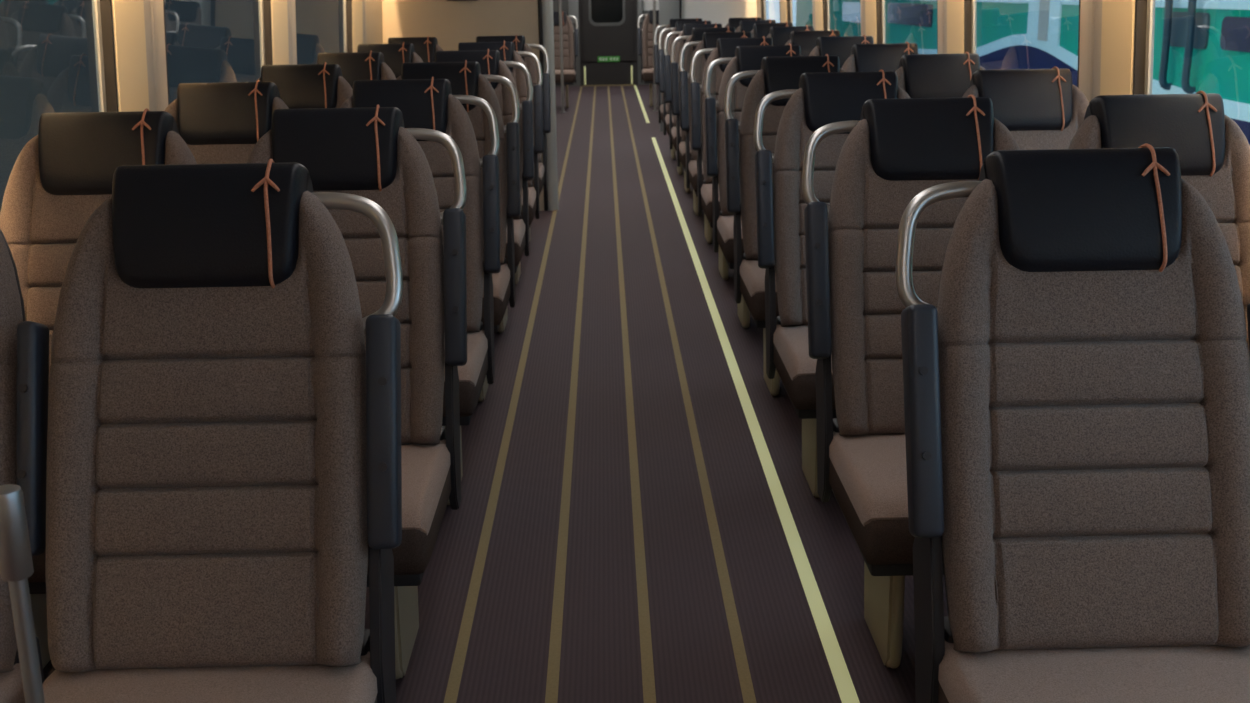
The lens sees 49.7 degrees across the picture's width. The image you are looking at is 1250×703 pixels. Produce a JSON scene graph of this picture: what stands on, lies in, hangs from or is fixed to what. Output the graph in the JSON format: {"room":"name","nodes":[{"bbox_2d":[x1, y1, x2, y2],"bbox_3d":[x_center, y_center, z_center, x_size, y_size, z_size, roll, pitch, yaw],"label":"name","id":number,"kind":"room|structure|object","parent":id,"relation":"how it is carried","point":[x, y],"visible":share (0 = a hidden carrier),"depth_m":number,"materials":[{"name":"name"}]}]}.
{"room":"train carriage","nodes":[
{"label":"train carriage","id":0,"kind":"room"},
{"bbox_2d":[366,0,382,43],"bbox_3d":[-1.601,-2.051,9.104,0.148,2.150,23.900,-1,15,-1],"label":"wall","id":1,"kind":"structure","parent":0,"point":[374,16],"depth_m":8.43,"materials":[{"name":"plastic"}]},
{"bbox_2d":[92,0,118,111],"bbox_3d":[-1.493,-0.711,3.211,0.094,0.960,1.460,-1,15,-1],"label":"window","id":2,"kind":"structure","parent":1,"relation":"in","point":[102,9],"depth_m":3.91,"materials":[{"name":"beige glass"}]},
{"bbox_2d":[112,0,148,111],"bbox_3d":[-1.473,-0.943,4.013,0.079,1.025,0.200,-1,15,-1],"label":"trim","id":3,"kind":"structure","parent":1,"relation":"attached to","point":[128,15],"depth_m":4.02,"materials":[{"name":"plastic"}]},
{"bbox_2d":[143,0,167,110],"bbox_3d":[-1.481,-1.003,4.236,0.071,1.025,0.262,-1,15,-1],"label":"trim","id":4,"kind":"structure","parent":1,"relation":"attached to","point":[153,9],"depth_m":4.25,"materials":[{"name":"plastic"}]},
{"bbox_2d":[163,0,272,104],"bbox_3d":[-1.524,-1.208,5.076,0.094,0.960,1.460,-1,15,-1],"label":"window","id":5,"kind":"structure","parent":1,"relation":"in","point":[265,26],"depth_m":5.76,"materials":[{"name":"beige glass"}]},
{"bbox_2d":[271,0,288,64],"bbox_3d":[-1.505,-1.441,5.877,0.079,1.025,0.200,-1,15,-1],"label":"trim","id":6,"kind":"structure","parent":1,"relation":"attached to","point":[279,13],"depth_m":5.89,"materials":[{"name":"plastic"}]},
{"bbox_2d":[287,0,296,64],"bbox_3d":[-1.512,-1.501,6.100,0.071,1.025,0.262,-1,15,-1],"label":"trim","id":7,"kind":"structure","parent":1,"relation":"attached to","point":[290,3],"depth_m":6.11,"materials":[{"name":"plastic"}]},
{"bbox_2d":[295,0,352,51],"bbox_3d":[-1.556,-1.706,6.940,0.094,0.960,1.460,-1,15,-1],"label":"window","id":8,"kind":"structure","parent":1,"relation":"in","point":[347,4],"depth_m":7.64,"materials":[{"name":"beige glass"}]},
{"bbox_2d":[352,0,362,51],"bbox_3d":[-1.536,-1.939,7.742,0.079,1.025,0.200,-1,15,-1],"label":"trim","id":9,"kind":"structure","parent":1,"relation":"attached to","point":[357,15],"depth_m":7.75,"materials":[{"name":"plastic"}]},
{"bbox_2d":[362,0,366,43],"bbox_3d":[-1.544,-1.998,7.965,0.071,1.025,0.262,-1,15,-1],"label":"trim","id":10,"kind":"structure","parent":1,"relation":"attached to","point":[363,1],"depth_m":7.97,"materials":[{"name":"plastic"}]},
{"bbox_2d":[382,0,543,210],"bbox_3d":[-1.104,-1.983,8.820,1.092,2.150,0.060,-1,15,-1],"label":"wall","id":11,"kind":"structure","parent":0,"point":[452,23],"depth_m":8.75,"materials":[{"name":"plastic"}]},
{"bbox_2d":[538,0,547,210],"bbox_3d":[-0.546,-1.994,8.827,0.025,2.150,0.100,-1,15,-1],"label":"trim","id":12,"kind":"structure","parent":11,"relation":"attached to","point":[539,1],"depth_m":8.77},
{"bbox_2d":[542,0,558,210],"bbox_3d":[-0.504,-1.994,8.827,0.080,2.150,0.080,-1,15,-1],"label":"trim","id":13,"kind":"structure","parent":11,"relation":"attached to","point":[547,5],"depth_m":8.91,"materials":[{"name":"plastic"}]},
{"bbox_2d":[43,85,947,702],"bbox_3d":[-0.063,-1.009,9.512,3.380,0.120,24.100,-1,15,-1],"label":"floor","id":14,"kind":"structure","parent":0,"point":[506,659],"depth_m":3.86,"materials":[{"name":"carpet"}]},
{"bbox_2d":[0,229,44,702],"bbox_3d":[-1.136,0.367,1.904,0.498,1.183,0.741,-1,15,-1],"label":"seat","id":15,"kind":"object","parent":14,"relation":"on","point":[12,312],"visible":0.48,"depth_m":1.99,"materials":[{"name":"fabric"}]},
{"bbox_2d":[0,663,24,702],"bbox_3d":[-1.127,0.542,1.819,0.489,0.064,0.478,-1,15,-1],"label":"seat cushion","id":16,"kind":"object","parent":15,"relation":"on","point":[11,684],"depth_m":1.98,"materials":[{"name":"fabric"}]},
{"bbox_2d":[0,484,44,702],"bbox_3d":[-0.633,0.592,1.514,0.070,0.934,0.070,-1,15,-1],"label":"metal post","id":17,"kind":"object","parent":14,"relation":"on","point":[16,563],"visible":1,"depth_m":1.41,"materials":[{"name":"silver metal"}]},
{"bbox_2d":[0,108,196,667],"bbox_3d":[-1.153,0.106,2.880,0.498,1.183,0.741,-1,15,-1],"label":"seat","id":18,"kind":"object","parent":14,"relation":"on","point":[64,173],"visible":0.24,"depth_m":2.97,"materials":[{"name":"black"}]},
{"bbox_2d":[16,159,402,702],"bbox_3d":[-0.608,0.357,1.910,0.558,1.183,0.741,-1,15,-1],"label":"seat","id":19,"kind":"object","parent":14,"relation":"on","point":[208,453],"visible":1,"depth_m":1.99,"materials":[{"name":"fabric"}]},
{"bbox_2d":[42,651,377,702],"bbox_3d":[-0.612,0.533,1.826,0.489,0.064,0.478,-1,15,-1],"label":"seat cushion","id":20,"kind":"object","parent":19,"relation":"on","point":[313,678],"depth_m":1.95,"materials":[{"name":"fabric"}]},
{"bbox_2d":[165,80,288,163],"bbox_3d":[-1.169,-0.154,3.855,0.498,1.183,0.741,-1,15,-1],"label":"seat","id":21,"kind":"object","parent":14,"relation":"on","point":[221,122],"visible":0.11,"depth_m":3.95,"materials":[{"name":"black"}]},
{"bbox_2d":[255,62,352,108],"bbox_3d":[-1.186,-0.415,4.831,0.498,1.183,0.741,-1,15,-1],"label":"seat","id":22,"kind":"object","parent":14,"relation":"on","point":[300,86],"visible":0.13,"depth_m":4.93,"materials":[{"name":"black"}]},
{"bbox_2d":[316,51,395,88],"bbox_3d":[-1.202,-0.676,5.807,0.498,1.183,0.741,-1,15,-1],"label":"seat","id":23,"kind":"object","parent":14,"relation":"on","point":[370,65],"visible":0.09,"depth_m":5.91,"materials":[{"name":"black"}]},
{"bbox_2d":[246,105,466,678],"bbox_3d":[-0.625,0.096,2.886,0.558,1.183,0.741,-1,15,-1],"label":"seat","id":24,"kind":"object","parent":14,"relation":"on","point":[369,153],"visible":0.45,"depth_m":2.97,"materials":[{"name":"brown fabric"}]},
{"bbox_2d":[401,439,450,534],"bbox_3d":[-0.628,0.272,2.801,0.489,0.064,0.478,-1,15,-1],"label":"seat cushion","id":25,"kind":"object","parent":24,"relation":"on","point":[425,463],"depth_m":2.76,"materials":[{"name":"fabric"}]},
{"bbox_2d":[357,42,422,78],"bbox_3d":[-1.219,-0.936,6.782,0.498,1.183,0.741,-1,15,-1],"label":"seat","id":26,"kind":"object","parent":14,"relation":"on","point":[395,55],"visible":0.12,"depth_m":6.88,"materials":[{"name":"black"}]},
{"bbox_2d":[388,36,442,61],"bbox_3d":[-1.236,-1.197,7.758,0.498,1.183,0.741,-1,15,-1],"label":"seat","id":27,"kind":"object","parent":14,"relation":"on","point":[425,47],"visible":0.12,"depth_m":7.86,"materials":[{"name":"black"}]},
{"bbox_2d":[340,77,500,504],"bbox_3d":[-0.641,-0.165,3.862,0.558,1.183,0.741,-1,15,-1],"label":"seat","id":28,"kind":"object","parent":14,"relation":"on","point":[423,103],"visible":0.33,"depth_m":3.95,"materials":[{"name":"brown fabric"}]},
{"bbox_2d":[444,330,487,385],"bbox_3d":[-0.645,0.011,3.777,0.489,0.064,0.478,-1,15,-1],"label":"seat cushion","id":29,"kind":"object","parent":28,"relation":"on","point":[470,373],"depth_m":3.71,"materials":[{"name":"fabric"}]},
{"bbox_2d":[396,60,520,401],"bbox_3d":[-0.658,-0.425,4.837,0.558,1.183,0.741,-1,15,-1],"label":"seat","id":30,"kind":"object","parent":14,"relation":"on","point":[465,78],"visible":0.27,"depth_m":4.93,"materials":[{"name":"brown fabric"}]},
{"bbox_2d":[483,263,509,301],"bbox_3d":[-0.662,-0.249,4.753,0.489,0.064,0.478,-1,15,-1],"label":"seat cushion","id":31,"kind":"object","parent":30,"relation":"on","point":[501,280],"depth_m":4.65,"materials":[{"name":"fabric"}]},
{"bbox_2d":[434,49,533,332],"bbox_3d":[-0.674,-0.686,5.813,0.558,1.183,0.741,-1,15,-1],"label":"seat","id":32,"kind":"object","parent":14,"relation":"on","point":[490,63],"visible":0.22,"depth_m":5.91,"materials":[{"name":"brown fabric"}]},
{"bbox_2d":[506,219,524,245],"bbox_3d":[-0.678,-0.510,5.728,0.489,0.064,0.478,-1,15,-1],"label":"seat cushion","id":33,"kind":"object","parent":32,"relation":"on","point":[519,224],"depth_m":5.65,"materials":[{"name":"fabric"}]},
{"bbox_2d":[458,40,543,283],"bbox_3d":[-0.691,-0.946,6.789,0.558,1.183,0.741,-1,15,-1],"label":"seat","id":34,"kind":"object","parent":14,"relation":"on","point":[507,51],"visible":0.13,"depth_m":6.88,"materials":[{"name":"brown fabric"}]},
{"bbox_2d":[522,187,535,207],"bbox_3d":[-0.695,-0.770,6.704,0.489,0.064,0.478,-1,15,-1],"label":"seat cushion","id":35,"kind":"object","parent":34,"relation":"on","point":[531,190],"depth_m":6.63,"materials":[{"name":"fabric"}]},
{"bbox_2d":[444,86,581,702],"bbox_3d":[-0.475,-1.029,9.375,0.026,0.002,23.860,-1,15,-1],"label":"floor stripe","id":36,"kind":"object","parent":14,"relation":"on","point":[452,690],"depth_m":3.90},
{"bbox_2d":[476,34,550,242],"bbox_3d":[-0.708,-1.207,7.764,0.558,1.183,0.741,-1,15,-1],"label":"seat","id":37,"kind":"object","parent":14,"relation":"on","point":[518,40],"visible":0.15,"depth_m":7.86,"materials":[{"name":"brown fabric"}]},
{"bbox_2d":[539,163,543,179],"bbox_3d":[-0.712,-1.031,7.680,0.489,0.064,0.478,-1,15,-1],"label":"seat cushion","id":38,"kind":"object","parent":37,"relation":"on","point":[541,165],"depth_m":7.63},
{"bbox_2d":[559,0,565,112],"bbox_3d":[-0.768,-3.939,16.119,0.080,2.150,0.080,-1,15,-1],"label":"pole","id":39,"kind":"object","parent":14,"relation":"on","point":[560,1],"visible":1,"depth_m":16.21,"materials":[{"name":"silver metal"}]},
{"bbox_2d":[553,11,577,107],"bbox_3d":[-0.865,-3.674,17.004,0.558,1.183,0.741,-1,15,-1],"label":"seat","id":40,"kind":"object","parent":14,"relation":"on","point":[568,34],"visible":0.5,"depth_m":17.08,"materials":[{"name":"brown fabric"}]},
{"bbox_2d":[555,70,575,74],"bbox_3d":[-0.869,-3.498,16.920,0.489,0.064,0.478,-1,15,-1],"label":"seat cushion","id":41,"kind":"object","parent":40,"relation":"on","point":[557,72],"depth_m":16.70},
{"bbox_2d":[545,86,595,702],"bbox_3d":[-0.265,-1.033,9.378,0.026,0.002,23.860,-1,15,-1],"label":"floor stripe","id":42,"kind":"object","parent":14,"relation":"on","point":[551,696],"depth_m":3.91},
{"bbox_2d":[608,86,655,702],"bbox_3d":[-0.061,-1.037,9.380,0.026,0.002,23.860,-1,15,-1],"label":"floor stripe","id":43,"kind":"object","parent":14,"relation":"on","point":[649,694],"depth_m":3.89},
{"bbox_2d":[634,85,649,122],"bbox_3d":[0.205,-3.327,17.930,0.036,0.002,6.150,-1,15,-1],"label":"trim","id":44,"kind":"structure","parent":14,"relation":"on","point":[635,86],"depth_m":17.14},
{"bbox_2d":[638,10,658,106],"bbox_3d":[0.448,-3.699,17.020,0.558,1.183,0.741,-1,15,-1],"label":"seat","id":45,"kind":"object","parent":14,"relation":"on","point":[645,43],"visible":0.47,"depth_m":17.09,"materials":[{"name":"brown fabric"}]},
{"bbox_2d":[642,68,653,73],"bbox_3d":[0.461,-3.523,16.936,0.489,0.064,0.478,-1,15,-1],"label":"seat cushion","id":46,"kind":"object","parent":45,"relation":"on","point":[645,70],"depth_m":16.72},
{"bbox_2d":[652,0,657,110],"bbox_3d":[0.352,-3.961,16.132,0.080,2.150,0.080,-1,15,-1],"label":"pole","id":47,"kind":"object","parent":14,"relation":"on","point":[654,1],"visible":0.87,"depth_m":16.20,"materials":[{"name":"silver metal"}]},
{"bbox_2d":[654,18,701,159],"bbox_3d":[0.539,-2.274,11.683,0.558,1.183,0.741,-1,15,-1],"label":"seat","id":48,"kind":"object","parent":14,"relation":"on","point":[672,22],"visible":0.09,"depth_m":11.77,"materials":[{"name":"brown fabric"}]},
{"bbox_2d":[660,104,666,112],"bbox_3d":[0.552,-2.098,11.598,0.489,0.064,0.478,-1,15,-1],"label":"seat cushion","id":49,"kind":"object","parent":48,"relation":"on","point":[661,105],"depth_m":11.47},
{"bbox_2d":[658,20,710,174],"bbox_3d":[0.556,-2.013,10.707,0.558,1.183,0.741,-1,15,-1],"label":"seat","id":50,"kind":"object","parent":14,"relation":"on","point":[679,24],"visible":0.09,"depth_m":10.79,"materials":[{"name":"brown fabric"}]},
{"bbox_2d":[665,114,673,124],"bbox_3d":[0.568,-1.838,10.623,0.489,0.064,0.478,-1,15,-1],"label":"seat cushion","id":51,"kind":"object","parent":50,"relation":"on","point":[666,116],"depth_m":10.53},
{"bbox_2d":[621,86,756,702],"bbox_3d":[0.145,-1.041,9.383,0.026,0.002,23.860,-1,15,-1],"label":"floor stripe","id":52,"kind":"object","parent":14,"relation":"on","point":[747,689],"depth_m":3.88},
{"bbox_2d":[664,23,721,192],"bbox_3d":[0.572,-1.753,9.732,0.558,1.183,0.741,-1,15,-1],"label":"seat","id":53,"kind":"object","parent":14,"relation":"on","point":[687,28],"visible":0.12,"depth_m":9.82,"materials":[{"name":"brown fabric"}]},
{"bbox_2d":[671,126,680,138],"bbox_3d":[0.585,-1.577,9.647,0.489,0.064,0.478,-1,15,-1],"label":"seat cushion","id":54,"kind":"object","parent":53,"relation":"on","point":[673,129],"depth_m":9.57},
{"bbox_2d":[671,26,734,215],"bbox_3d":[0.589,-1.492,8.756,0.558,1.183,0.741,-1,15,-1],"label":"seat","id":55,"kind":"object","parent":14,"relation":"on","point":[697,33],"visible":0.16,"depth_m":8.85,"materials":[{"name":"brown fabric"}]},
{"bbox_2d":[679,141,690,155],"bbox_3d":[0.601,-1.317,8.671,0.489,0.064,0.478,-1,15,-1],"label":"seat cushion","id":56,"kind":"object","parent":55,"relation":"on","point":[681,144],"depth_m":8.58,"materials":[{"name":"fabric"}]},
{"bbox_2d":[679,31,751,243],"bbox_3d":[0.606,-1.232,7.780,0.558,1.183,0.741,-1,15,-1],"label":"seat","id":57,"kind":"object","parent":14,"relation":"on","point":[709,39],"visible":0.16,"depth_m":7.87,"materials":[{"name":"brown fabric"}]},
{"bbox_2d":[689,160,702,176],"bbox_3d":[0.618,-1.056,7.696,0.489,0.064,0.478,-1,15,-1],"label":"seat cushion","id":58,"kind":"object","parent":57,"relation":"on","point":[692,163],"depth_m":7.61,"materials":[{"name":"fabric"}]},
{"bbox_2d":[690,36,772,279],"bbox_3d":[0.622,-0.971,6.804,0.558,1.183,0.741,-1,15,-1],"label":"seat","id":59,"kind":"object","parent":14,"relation":"on","point":[725,47],"visible":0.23,"depth_m":6.89,"materials":[{"name":"brown fabric"}]},
{"bbox_2d":[701,184,719,204],"bbox_3d":[0.635,-0.795,6.720,0.489,0.064,0.478,-1,15,-1],"label":"seat cushion","id":60,"kind":"object","parent":59,"relation":"on","point":[706,189],"depth_m":6.64,"materials":[{"name":"fabric"}]},
{"bbox_2d":[725,17,760,30],"bbox_3d":[1.070,-2.284,11.689,0.498,1.183,0.741,-1,15,-1],"label":"seat","id":61,"kind":"object","parent":14,"relation":"on","point":[732,22],"visible":0.03,"depth_m":11.79,"materials":[{"name":"black"}]},
{"bbox_2d":[704,44,801,327],"bbox_3d":[0.639,-0.711,5.829,0.558,1.183,0.741,-1,15,-1],"label":"seat","id":62,"kind":"object","parent":14,"relation":"on","point":[747,58],"visible":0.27,"depth_m":5.92,"materials":[{"name":"brown fabric"}]},
{"bbox_2d":[717,215,742,242],"bbox_3d":[0.651,-0.535,5.744,0.489,0.064,0.478,-1,15,-1],"label":"seat cushion","id":63,"kind":"object","parent":62,"relation":"on","point":[724,222],"depth_m":5.66,"materials":[{"name":"fabric"}]},
{"bbox_2d":[651,137,859,702],"bbox_3d":[0.414,-0.051,5.661,0.036,0.002,16.150,-1,15,-1],"label":"floor stripe","id":64,"kind":"structure","parent":14,"relation":"on","point":[844,684],"depth_m":3.84,"materials":[{"name":"paint"}]},
{"bbox_2d":[735,19,775,31],"bbox_3d":[1.087,-2.023,10.713,0.498,1.183,0.741,-1,15,-1],"label":"seat","id":65,"kind":"object","parent":14,"relation":"on","point":[745,25],"visible":0.06,"depth_m":10.82,"materials":[{"name":"black"}]},
{"bbox_2d":[751,22,792,37],"bbox_3d":[1.103,-1.763,9.738,0.498,1.183,0.741,-1,15,-1],"label":"seat","id":66,"kind":"object","parent":14,"relation":"on","point":[759,30],"visible":0.03,"depth_m":9.84,"materials":[{"name":"black"}]},
{"bbox_2d":[724,54,844,395],"bbox_3d":[0.655,-0.450,4.853,0.558,1.183,0.741,-1,15,-1],"label":"seat","id":67,"kind":"object","parent":14,"relation":"on","point":[776,73],"visible":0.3,"depth_m":4.94,"materials":[{"name":"brown fabric"}]},
{"bbox_2d":[740,259,776,296],"bbox_3d":[0.668,-0.274,4.769,0.489,0.064,0.478,-1,15,-1],"label":"seat cushion","id":68,"kind":"object","parent":67,"relation":"on","point":[752,277],"depth_m":4.67,"materials":[{"name":"fabric"}]},
{"bbox_2d":[766,25,813,44],"bbox_3d":[1.120,-1.502,8.762,0.498,1.183,0.741,-1,15,-1],"label":"seat","id":69,"kind":"object","parent":14,"relation":"on","point":[780,35],"visible":0.05,"depth_m":8.86,"materials":[{"name":"black"}]},
{"bbox_2d":[785,29,839,55],"bbox_3d":[1.136,-1.242,7.787,0.498,1.183,0.741,-1,15,-1],"label":"seat","id":70,"kind":"object","parent":14,"relation":"on","point":[807,40],"visible":0.05,"depth_m":7.89,"materials":[{"name":"black"}]},
{"bbox_2d":[754,69,909,497],"bbox_3d":[0.672,-0.190,3.877,0.558,1.183,0.741,-1,15,-1],"label":"seat","id":71,"kind":"object","parent":14,"relation":"on","point":[821,99],"visible":0.39,"depth_m":3.96,"materials":[{"name":"brown fabric"}]},
{"bbox_2d":[773,324,832,380],"bbox_3d":[0.684,-0.014,3.793,0.489,0.064,0.478,-1,15,-1],"label":"seat cushion","id":72,"kind":"object","parent":71,"relation":"on","point":[790,341],"depth_m":3.71,"materials":[{"name":"fabric"}]},
{"bbox_2d":[809,35,873,67],"bbox_3d":[1.153,-0.981,6.811,0.498,1.183,0.741,-1,15,-1],"label":"seat","id":73,"kind":"object","parent":14,"relation":"on","point":[840,46],"visible":0.1,"depth_m":6.91,"materials":[{"name":"black"}]},
{"bbox_2d":[842,42,918,71],"bbox_3d":[1.170,-0.721,5.835,0.498,1.183,0.741,-1,15,-1],"label":"seat","id":74,"kind":"object","parent":14,"relation":"on","point":[863,57],"visible":0.09,"depth_m":5.93,"materials":[{"name":"black"}]},
{"bbox_2d":[802,94,1019,667],"bbox_3d":[0.689,0.071,2.902,0.558,1.183,0.741,-1,15,-1],"label":"seat","id":75,"kind":"object","parent":14,"relation":"on","point":[898,149],"visible":0.59,"depth_m":2.98,"materials":[{"name":"brown fabric"}]},
{"bbox_2d":[829,431,907,525],"bbox_3d":[0.701,0.247,2.817,0.489,0.064,0.478,-1,15,-1],"label":"seat cushion","id":76,"kind":"object","parent":75,"relation":"on","point":[869,467],"depth_m":2.75,"materials":[{"name":"fabric"}]},
{"bbox_2d":[895,52,985,97],"bbox_3d":[1.186,-0.460,4.859,0.498,1.183,0.741,-1,15,-1],"label":"seat","id":77,"kind":"object","parent":14,"relation":"on","point":[918,75],"visible":0.15,"depth_m":4.95,"materials":[{"name":"black"}]},
{"bbox_2d":[962,66,1088,149],"bbox_3d":[1.203,-0.200,3.884,0.498,1.183,0.741,-1,15,-1],"label":"seat","id":78,"kind":"object","parent":14,"relation":"on","point":[1042,109],"visible":0.16,"depth_m":3.98,"materials":[{"name":"black"}]},
{"bbox_2d":[895,144,1249,702],"bbox_3d":[0.705,0.332,1.926,0.558,1.183,0.741,-1,15,-1],"label":"seat","id":79,"kind":"object","parent":14,"relation":"on","point":[1076,385],"visible":1,"depth_m":2.01,"materials":[{"name":"fabric"}]},
{"bbox_2d":[938,641,1249,702],"bbox_3d":[0.718,0.507,1.841,0.489,0.064,0.478,-1,15,-1],"label":"seat cushion","id":80,"kind":"object","parent":79,"relation":"on","point":[1000,671],"depth_m":1.94,"materials":[{"name":"fabric"}]},
{"bbox_2d":[1068,91,1249,347],"bbox_3d":[1.219,0.061,2.908,0.498,1.183,0.741,-1,15,-1],"label":"seat","id":81,"kind":"object","parent":14,"relation":"on","point":[1213,151],"visible":0.29,"depth_m":3.00,"materials":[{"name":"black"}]},
{"bbox_2d":[553,0,653,86],"bbox_3d":[-0.276,-5.176,20.714,3.340,2.150,0.100,-1,15,-1],"label":"wall","id":82,"kind":"structure","parent":0,"point":[555,2],"depth_m":20.77,"materials":[{"name":"plastic"}]},
{"bbox_2d":[568,0,577,22],"bbox_3d":[-0.796,-5.559,20.536,0.150,1.100,0.030,-1,15,-1],"label":"trim","id":83,"kind":"structure","parent":82,"relation":"attached to","point":[572,4],"depth_m":20.61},
{"bbox_2d":[579,0,637,85],"bbox_3d":[-0.259,-5.077,20.674,0.890,1.980,0.090,-1,15,-1],"label":"door","id":84,"kind":"structure","parent":82,"relation":"in","point":[606,27],"depth_m":20.77,"materials":[{"name":"grey metal"}]},
{"bbox_2d":[598,56,619,61],"bbox_3d":[-0.250,-4.511,20.832,0.340,0.085,0.009,-1,15,-1],"label":"door sign","id":85,"kind":"object","parent":84,"relation":"attached to","point":[600,58],"visible":1,"depth_m":20.83,"materials":[{"name":"plastic"}]},
{"bbox_2d":[638,0,642,21],"bbox_3d":[0.228,-5.579,20.548,0.080,1.100,0.030,-1,15,-1],"label":"trim","id":86,"kind":"structure","parent":82,"relation":"attached to","point":[640,2],"depth_m":20.63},
{"bbox_2d":[643,0,658,10],"bbox_3d":[0.418,-5.559,20.619,0.300,0.680,0.010,-1,15,-1],"label":"window","id":87,"kind":"structure","parent":82,"relation":"in","point":[647,4],"depth_m":20.68,"materials":[{"name":"glass"}]},
{"bbox_2d":[682,0,756,26],"bbox_3d":[0.996,-3.335,13.754,0.846,2.150,0.060,-1,15,-1],"label":"wall","id":88,"kind":"structure","parent":0,"point":[715,11],"depth_m":13.69,"materials":[{"name":"plastic"}]},
{"bbox_2d":[659,0,679,131],"bbox_3d":[0.460,-3.325,13.747,0.225,2.150,0.100,-1,15,-1],"label":"trim","id":89,"kind":"structure","parent":88,"relation":"attached to","point":[668,9],"depth_m":13.67,"materials":[{"name":"plastic"}]},
{"bbox_2d":[679,0,681,18],"bbox_3d":[0.564,-3.310,13.685,0.020,2.150,0.030,-1,15,-1],"label":"trim","id":90,"kind":"structure","parent":88,"relation":"attached to","point":[680,1],"depth_m":13.64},
{"bbox_2d":[756,0,760,16],"bbox_3d":[1.444,-2.109,9.140,0.148,2.150,23.900,-1,15,-1],"label":"wall","id":91,"kind":"structure","parent":0,"point":[758,2],"depth_m":13.49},
{"bbox_2d":[761,0,779,22],"bbox_3d":[1.369,-3.257,12.569,0.094,0.960,1.460,-1,15,-1],"label":"window","id":92,"kind":"structure","parent":91,"relation":"in","point":[770,10],"depth_m":12.83,"materials":[{"name":"clear glass"}]},
{"bbox_2d":[779,0,780,22],"bbox_3d":[1.353,-3.050,11.729,0.071,1.025,0.262,-1,15,-1],"label":"trim","id":93,"kind":"structure","parent":91,"relation":"attached to","point":[779,0],"depth_m":11.74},
{"bbox_2d":[781,0,786,22],"bbox_3d":[1.353,-2.991,11.506,0.079,1.025,0.200,-1,15,-1],"label":"trim","id":94,"kind":"structure","parent":91,"relation":"attached to","point":[783,2],"depth_m":11.52,"materials":[{"name":"plastic"}]},
{"bbox_2d":[786,0,792,22],"bbox_3d":[1.400,-2.759,10.705,0.094,0.960,1.460,-1,15,-1],"label":"window","id":95,"kind":"structure","parent":91,"relation":"in","point":[789,2],"depth_m":11.41,"materials":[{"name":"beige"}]},
{"bbox_2d":[812,0,815,30],"bbox_3d":[1.385,-2.553,9.865,0.071,1.025,0.262,-1,15,-1],"label":"trim","id":96,"kind":"structure","parent":91,"relation":"attached to","point":[813,1],"depth_m":9.88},
{"bbox_2d":[815,0,822,30],"bbox_3d":[1.384,-2.493,9.641,0.079,1.025,0.200,-1,15,-1],"label":"trim","id":97,"kind":"structure","parent":91,"relation":"attached to","point":[818,3],"depth_m":9.66,"materials":[{"name":"plastic"}]},
{"bbox_2d":[822,0,860,30],"bbox_3d":[1.432,-2.262,8.841,0.094,0.960,1.460,-1,15,-1],"label":"window","id":98,"kind":"structure","parent":91,"relation":"in","point":[826,3],"depth_m":9.54,"materials":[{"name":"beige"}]},
{"bbox_2d":[860,0,865,35],"bbox_3d":[1.416,-2.055,8.000,0.071,1.025,0.262,-1,15,-1],"label":"trim","id":99,"kind":"structure","parent":91,"relation":"attached to","point":[863,26],"depth_m":8.01,"materials":[{"name":"plastic"}]},
{"bbox_2d":[865,0,876,43],"bbox_3d":[1.416,-1.995,7.777,0.079,1.025,0.200,-1,15,-1],"label":"trim","id":100,"kind":"structure","parent":91,"relation":"attached to","point":[870,5],"depth_m":7.79,"materials":[{"name":"plastic"}]},
{"bbox_2d":[876,0,937,53],"bbox_3d":[1.464,-1.764,6.976,0.094,0.960,1.460,-1,15,-1],"label":"window","id":101,"kind":"structure","parent":91,"relation":"in","point":[880,4],"depth_m":7.68,"materials":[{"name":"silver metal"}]},
{"bbox_2d":[938,0,946,53],"bbox_3d":[1.448,-1.557,6.136,0.071,1.025,0.262,-1,15,-1],"label":"trim","id":102,"kind":"structure","parent":91,"relation":"attached to","point":[942,4],"depth_m":6.14,"materials":[{"name":"plastic"}]},
{"bbox_2d":[947,0,963,53],"bbox_3d":[1.448,-1.497,5.912,0.079,1.025,0.200,-1,15,-1],"label":"trim","id":103,"kind":"structure","parent":91,"relation":"attached to","point":[955,8],"depth_m":5.93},
{"bbox_2d":[964,0,1080,87],"bbox_3d":[1.496,-1.266,5.112,0.094,0.960,1.460,-1,15,-1],"label":"window","id":104,"kind":"structure","parent":91,"relation":"in","point":[969,5],"depth_m":5.81,"materials":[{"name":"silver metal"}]},
{"bbox_2d":[1079,0,1101,101],"bbox_3d":[1.480,-1.059,4.271,0.071,1.025,0.262,-1,15,-1],"label":"trim","id":105,"kind":"structure","parent":91,"relation":"attached to","point":[1090,10],"depth_m":4.29,"materials":[{"name":"plastic"}]},
{"bbox_2d":[1100,0,1135,94],"bbox_3d":[1.480,-0.999,4.048,0.079,1.025,0.200,-1,15,-1],"label":"trim","id":106,"kind":"structure","parent":91,"relation":"attached to","point":[1118,16],"depth_m":4.07,"materials":[{"name":"plastic"}]},
{"bbox_2d":[1133,0,1154,94],"bbox_3d":[1.528,-0.768,3.247,0.094,0.960,1.460,-1,15,-1],"label":"window","id":107,"kind":"structure","parent":91,"relation":"in","point":[1144,9],"depth_m":3.95,"materials":[{"name":"silver metal"}]},
{"label":"outside","id":108,"kind":"structure","parent":0,"visible":0},
{"bbox_3d":[30.522,-4.457,25.209,58.200,0.100,130.000,-1,15,-1],"label":"ground","id":109,"kind":"structure","parent":108,"visible":0},
{"bbox_2d":[796,0,1249,144],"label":"window","id":110,"kind":"structure","parent":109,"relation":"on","point":[1200,45],"depth_m":13.22,"materials":[{"name":"glass"}]},
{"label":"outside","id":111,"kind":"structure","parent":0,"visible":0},
{"bbox_2d":[0,0,343,211],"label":"window","id":112,"kind":"structure","parent":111,"point":[48,59],"depth_m":7.84,"materials":[{"name":"glass"}]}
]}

